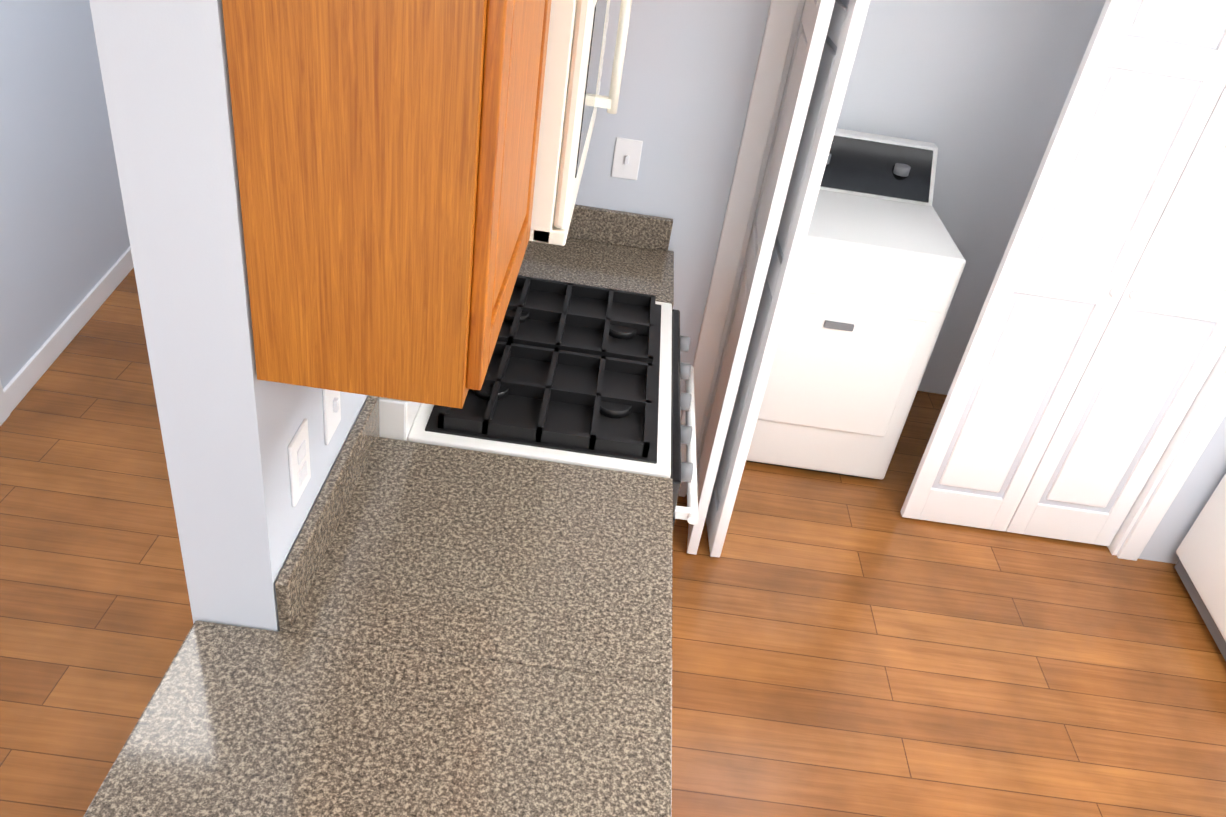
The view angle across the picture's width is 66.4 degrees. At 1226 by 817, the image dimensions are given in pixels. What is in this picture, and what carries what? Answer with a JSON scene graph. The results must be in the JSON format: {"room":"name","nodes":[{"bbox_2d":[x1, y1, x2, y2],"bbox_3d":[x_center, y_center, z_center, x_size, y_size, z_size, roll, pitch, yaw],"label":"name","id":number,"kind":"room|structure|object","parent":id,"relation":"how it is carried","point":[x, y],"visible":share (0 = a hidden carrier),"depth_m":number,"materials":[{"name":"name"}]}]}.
{"room":"kitchen","nodes":[
{"label":"kitchen","id":0,"kind":"room"},
{"bbox_2d":[0,0,129,388],"bbox_3d":[-1.960,-1.029,2.555,0.120,2.440,3.200,5,34,-7],"label":"wall","id":1,"kind":"structure","parent":0,"point":[64,242],"depth_m":3.34,"materials":[{"name":"white paint"}]},
{"bbox_2d":[0,380,9,425],"bbox_3d":[-1.952,-0.642,2.275,0.136,2.120,0.740,5,34,-7],"label":"door frame","id":2,"kind":"structure","parent":1,"relation":"attached to","point":[4,413],"depth_m":3.12,"materials":[{"name":"white wood"}]},
{"bbox_2d":[3,247,133,412],"bbox_3d":[-2.052,-0.061,3.217,0.013,0.090,3.200,5,34,-7],"label":"baseboard","id":3,"kind":"structure","parent":1,"relation":"attached to","point":[27,377],"depth_m":3.53,"materials":[{"name":"white wood"}]},
{"bbox_2d":[89,0,368,631],"bbox_3d":[-0.453,-0.773,2.540,0.130,2.440,3.070,8,34,-2],"label":"wall","id":4,"kind":"structure","parent":0,"point":[230,423],"depth_m":1.14,"materials":[{"name":"white paint"}]},
{"bbox_2d":[288,418,310,506],"bbox_3d":[-0.474,0.082,1.421,0.008,0.115,0.075,8,34,-2],"label":"electrical outlet","id":5,"kind":"object","parent":4,"relation":"attached to","point":[299,461],"visible":0.98,"depth_m":1.41,"materials":[{"name":"white plastic"}]},
{"bbox_2d":[322,389,340,444],"bbox_3d":[-0.462,-0.006,1.554,0.014,0.115,0.075,8,34,-2],"label":"light switch","id":6,"kind":"object","parent":4,"relation":"attached to","point":[332,409],"visible":0.77,"depth_m":1.55,"materials":[{"name":"white plastic"}]},
{"bbox_2d":[222,0,550,408],"bbox_3d":[-0.247,-0.471,1.193,0.281,0.758,0.518,8,34,-2],"label":"upper cabinet","id":7,"kind":"object","parent":4,"relation":"attached to","point":[386,153],"visible":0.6,"depth_m":1.02,"materials":[{"name":"brown wood"}]},
{"bbox_2d":[529,0,631,245],"bbox_3d":[-0.176,-0.695,1.809,0.393,0.451,0.752,8,34,-2],"label":"microwave","id":8,"kind":"object","parent":4,"relation":"attached to","point":[572,99],"visible":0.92,"depth_m":1.54,"materials":[{"name":"white"}]},
{"bbox_2d":[0,267,1225,816],"bbox_3d":[-1.533,1.753,0.808,8.545,0.060,9.130,8,34,-2],"label":"floor","id":9,"kind":"structure","parent":0,"point":[842,645],"depth_m":2.77,"materials":[{"name":"brown wood"}]},
{"bbox_2d":[379,275,697,528],"bbox_3d":[-0.160,0.141,2.366,0.693,1.215,0.752,8,34,-2],"label":"range","id":10,"kind":"object","parent":9,"relation":"on","point":[584,375],"visible":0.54,"depth_m":2.08,"materials":[{"name":"white"}]},
{"bbox_2d":[746,128,965,479],"bbox_3d":[0.763,-0.387,3.468,0.690,1.100,0.682,8,34,-2],"label":"dryer","id":11,"kind":"object","parent":9,"relation":"on","point":[882,263],"visible":0.65,"depth_m":3.24,"materials":[{"name":"white metal"}]},
{"bbox_2d":[1175,473,1225,660],"bbox_3d":[2.388,0.126,2.534,0.778,1.735,0.788,8,34,-2],"label":"fridge","id":12,"kind":"object","parent":9,"relation":"on","point":[1200,566],"visible":1,"depth_m":3.09,"materials":[{"name":"white metal"}]},
{"bbox_3d":[-0.203,-0.032,2.916,0.592,0.874,0.334,8,34,-2],"label":"base cabinet","id":13,"kind":"object","parent":9,"relation":"on","visible":0},
{"bbox_2d":[518,204,673,308],"bbox_3d":[-0.125,-0.447,2.634,0.613,0.139,0.335,8,34,-2],"label":"countertop","id":14,"kind":"structure","parent":13,"relation":"on","point":[616,250],"depth_m":2.70,"materials":[{"name":"stone"}]},
{"bbox_3d":[-0.303,0.965,1.425,0.592,0.874,1.727,8,34,-2],"label":"base cabinet","id":15,"kind":"object","parent":9,"relation":"on","visible":0},
{"bbox_2d":[83,396,672,816],"bbox_3d":[-0.290,0.548,1.131,0.740,0.139,1.752,8,34,-2],"label":"countertop","id":16,"kind":"structure","parent":15,"relation":"on","point":[466,633],"depth_m":1.42,"materials":[{"name":"stone"}]},
{"bbox_2d":[575,0,1225,563],"bbox_3d":[1.197,-0.617,2.708,3.450,2.440,0.120,8,34,-2],"label":"wall","id":17,"kind":"structure","parent":0,"point":[689,72],"depth_m":2.61,"materials":[{"name":"white paint"}]},
{"bbox_2d":[611,137,642,179],"bbox_3d":[0.039,-0.704,2.647,0.075,0.115,0.014,8,34,-2],"label":"light switch","id":18,"kind":"object","parent":17,"relation":"attached to","point":[627,157],"visible":1,"depth_m":2.65,"materials":[{"name":"white plastic"}]},
{"bbox_2d":[687,0,869,556],"bbox_3d":[0.440,-0.457,2.638,0.109,2.028,0.382,8,34,-2],"label":"bifold door","id":19,"kind":"structure","parent":17,"relation":"in","point":[829,32],"depth_m":2.51,"materials":[{"name":"white wood"}]},
{"bbox_2d":[679,0,1225,560],"bbox_3d":[1.177,-0.490,2.785,1.706,2.140,0.136,8,34,-2],"label":"trim","id":20,"kind":"structure","parent":17,"relation":"attached to","point":[779,40],"depth_m":2.90,"materials":[{"name":"white wood"}]},
{"bbox_2d":[900,0,1225,545],"bbox_3d":[1.549,-0.389,2.805,0.762,2.028,0.057,8,34,-2],"label":"bifold door","id":21,"kind":"structure","parent":17,"relation":"in","point":[1096,345],"depth_m":2.85,"materials":[{"name":"white wood"}]},
{"bbox_2d":[836,0,1105,394],"bbox_3d":[1.246,-1.151,3.504,2.110,2.440,0.120,8,34,-2],"label":"wall","id":22,"kind":"structure","parent":0,"point":[976,92],"depth_m":3.43,"materials":[{"name":"white paint"}]}
]}

